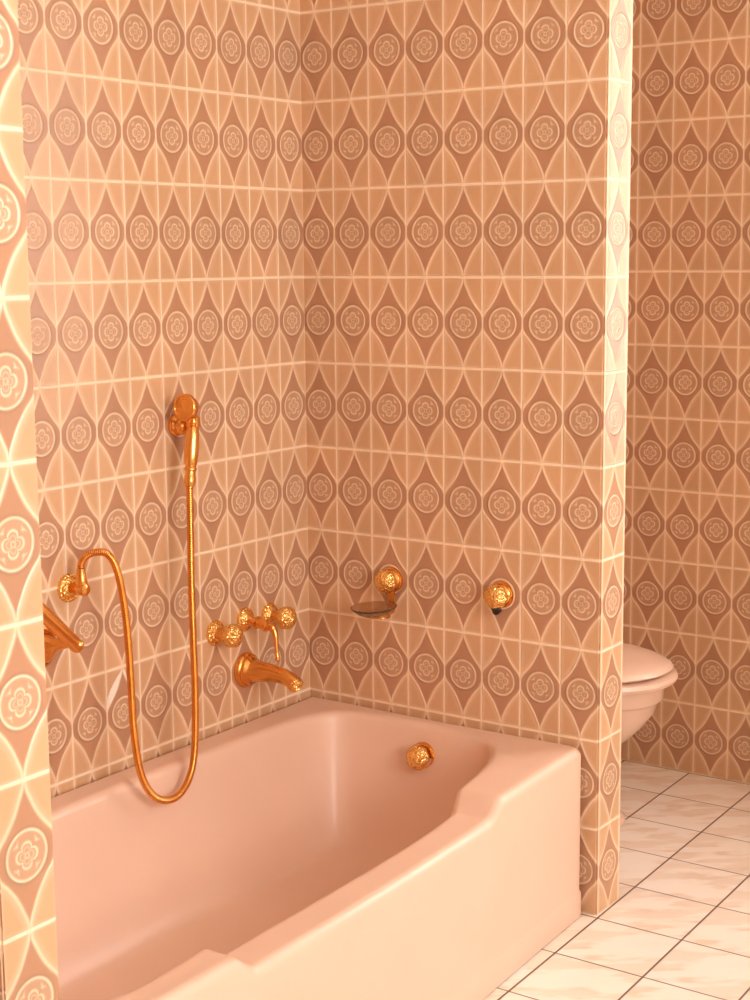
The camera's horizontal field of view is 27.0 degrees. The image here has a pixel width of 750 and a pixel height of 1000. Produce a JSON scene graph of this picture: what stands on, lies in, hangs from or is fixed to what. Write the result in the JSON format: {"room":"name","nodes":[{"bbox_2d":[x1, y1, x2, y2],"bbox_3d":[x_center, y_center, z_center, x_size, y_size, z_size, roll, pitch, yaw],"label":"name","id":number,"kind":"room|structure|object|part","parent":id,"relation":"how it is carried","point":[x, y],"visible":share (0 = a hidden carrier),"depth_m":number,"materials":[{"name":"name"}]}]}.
{"room":"bathroom","nodes":[
{"label":"bathroom","id":0,"kind":"room"},
{"bbox_2d":[0,0,58,999],"bbox_3d":[-0.791,-0.152,2.128,0.840,2.550,0.095,6,11,34],"label":"wall","id":1,"kind":"structure","parent":0,"point":[28,938],"depth_m":1.94,"materials":[{"name":"tile"}]},
{"bbox_2d":[17,0,309,797],"bbox_3d":[-0.953,-0.238,2.695,0.120,2.550,4.860,6,11,34],"label":"wall","id":2,"kind":"structure","parent":0,"point":[162,139],"depth_m":3.31,"materials":[{"name":"tile"}]},
{"bbox_2d":[42,602,83,666],"bbox_3d":[-0.688,0.188,2.950,0.105,0.332,0.304,6,11,34],"label":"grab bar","id":3,"kind":"object","parent":2,"relation":"attached to","point":[54,626],"visible":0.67,"depth_m":3.03,"materials":[{"name":"gold metal"}]},
{"bbox_3d":[-0.630,0.292,3.059,0.084,0.063,0.061,6,11,34],"label":"post","id":4,"kind":"part","parent":3,"relation":"part of","materials":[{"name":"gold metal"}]},
{"bbox_2d":[57,568,89,601],"bbox_3d":[-0.594,0.171,3.118,0.059,0.074,0.059,6,11,34],"label":"outlet","id":5,"kind":"object","parent":2,"relation":"attached to","point":[69,586],"visible":1,"depth_m":3.11,"materials":[{"name":"gold metal"}]},
{"bbox_2d":[168,414,200,435],"bbox_3d":[-0.399,-0.158,3.337,0.078,0.048,0.052,6,11,34],"label":"holder","id":6,"kind":"object","parent":2,"relation":"attached to","point":[176,427],"visible":0.67,"depth_m":3.33,"materials":[{"name":"gold metal"}]},
{"bbox_2d":[77,394,199,803],"bbox_3d":[-0.452,0.210,3.223,0.112,0.836,0.344,6,11,34],"label":"shower","id":7,"kind":"object","parent":6,"relation":"in","point":[186,407],"visible":1,"depth_m":3.29,"materials":[{"name":"gold metal"}]},
{"bbox_3d":[-0.389,-0.101,3.312,0.032,0.149,0.046,6,11,34],"label":"handle","id":8,"kind":"part","parent":7,"relation":"part of","materials":[{"name":"gold metal"}]},
{"bbox_2d":[206,603,302,691],"bbox_3d":[-0.239,0.348,3.564,0.166,0.189,0.254,6,11,34],"label":"faucet","id":9,"kind":"object","parent":2,"relation":"attached to","point":[248,670],"visible":1,"depth_m":3.58,"materials":[{"name":"gold metal"}]},
{"bbox_3d":[-0.346,0.300,3.512,0.030,0.032,0.032,6,11,34],"label":"handle","id":10,"kind":"part","parent":9,"relation":"part of","materials":[{"name":"gold metal"}]},
{"bbox_3d":[-0.318,0.303,3.492,0.046,0.055,0.056,6,11,34],"label":"knob","id":11,"kind":"part","parent":9,"relation":"part of","materials":[{"name":"gold metal"}]},
{"bbox_3d":[-0.232,0.324,3.578,0.042,0.088,0.022,6,11,34],"label":"lever","id":12,"kind":"part","parent":9,"relation":"part of","materials":[{"name":"gold metal"}]},
{"bbox_3d":[-0.235,0.272,3.669,0.030,0.032,0.032,6,11,34],"label":"handle","id":13,"kind":"part","parent":9,"relation":"part of","materials":[{"name":"gold metal"}]},
{"bbox_3d":[-0.231,0.402,3.576,0.150,0.058,0.053,6,11,34],"label":"spout","id":14,"kind":"part","parent":9,"relation":"part of","materials":[{"name":"gold metal"}]},
{"bbox_3d":[-0.207,0.275,3.650,0.046,0.055,0.056,6,11,34],"label":"knob","id":15,"kind":"part","parent":9,"relation":"part of","materials":[{"name":"gold metal"}]},
{"bbox_2d":[300,0,632,915],"bbox_3d":[0.181,-0.379,3.537,0.805,2.550,0.117,6,11,34],"label":"wall","id":16,"kind":"structure","parent":0,"point":[466,164],"depth_m":3.46,"materials":[{"name":"tile"}]},
{"bbox_2d":[369,567,402,618],"bbox_3d":[0.014,0.216,3.621,0.072,0.108,0.096,6,11,34],"label":"holder","id":17,"kind":"object","parent":16,"relation":"attached to","point":[389,580],"visible":0.9,"depth_m":3.62,"materials":[{"name":"gold metal"}]},
{"bbox_2d":[350,601,396,617],"bbox_3d":[-0.003,0.255,3.599,0.099,0.020,0.124,6,11,34],"label":"soap dish","id":18,"kind":"object","parent":17,"relation":"on","point":[372,609],"visible":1,"depth_m":3.62,"materials":[{"name":"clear glass"}]},
{"bbox_3d":[0.024,0.190,3.631,0.058,0.057,0.038,6,11,34],"label":"knob","id":19,"kind":"part","parent":17,"relation":"part of","materials":[{"name":"gold metal"}]},
{"bbox_3d":[0.025,0.233,3.631,0.019,0.070,0.049,6,11,38],"label":"arm","id":20,"kind":"part","parent":17,"relation":"part of","materials":[{"name":"gold metal"}]},
{"bbox_2d":[483,581,513,614],"bbox_3d":[0.271,0.219,3.469,0.060,0.070,0.050,6,11,34],"label":"wall hook","id":21,"kind":"object","parent":16,"relation":"attached to","point":[498,595],"visible":1,"depth_m":3.46,"materials":[{"name":"gold metal"}]},
{"bbox_3d":[0.267,0.214,3.464,0.058,0.057,0.038,6,11,34],"label":"knob","id":22,"kind":"part","parent":21,"relation":"part of","materials":[{"name":"gold metal"}]},
{"bbox_2d":[483,760,749,999],"bbox_3d":[0.462,1.209,1.931,3.540,0.100,4.860,6,11,34],"label":"floor","id":23,"kind":"structure","parent":0,"point":[678,926],"depth_m":3.47,"materials":[{"name":"tile"}]},
{"bbox_2d":[51,697,580,999],"bbox_3d":[-0.288,0.804,2.987,0.800,0.384,1.612,6,11,34],"label":"bathtub","id":24,"kind":"object","parent":23,"relation":"on","point":[314,848],"visible":0.97,"depth_m":3.22,"materials":[{"name":"pink ceramic"}]},
{"bbox_3d":[0.097,0.588,3.566,0.060,0.058,0.040,6,11,34],"label":"knob","id":25,"kind":"part","parent":24,"relation":"part of","materials":[{"name":"gold metal"}]},
{"bbox_2d":[620,643,677,825],"bbox_3d":[0.458,0.593,4.093,0.677,0.450,0.394,6,11,34],"label":"toilet","id":26,"kind":"object","parent":23,"relation":"on","point":[646,673],"visible":0.12,"depth_m":3.88,"materials":[{"name":"pink ceramic"}]},
{"bbox_3d":[0.444,0.625,4.107,0.644,0.382,0.350,6,11,34],"label":"bowl","id":27,"kind":"part","parent":26,"relation":"part of","materials":[{"name":"pink ceramic"}]},
{"bbox_3d":[0.505,0.396,4.028,0.534,0.042,0.376,6,11,34],"label":"lid","id":28,"kind":"part","parent":26,"relation":"part of","materials":[{"name":"pink plastic"}]},
{"bbox_3d":[0.505,0.431,4.034,0.558,0.022,0.394,6,11,34],"label":"seat","id":29,"kind":"part","parent":26,"relation":"part of","materials":[{"name":"pink plastic"}]},
{"bbox_2d":[621,0,749,783],"bbox_3d":[1.805,-0.410,3.648,3.300,2.550,0.120,6,11,34],"label":"wall","id":30,"kind":"structure","parent":0,"point":[687,545],"depth_m":4.26,"materials":[{"name":"tile"}]}
]}

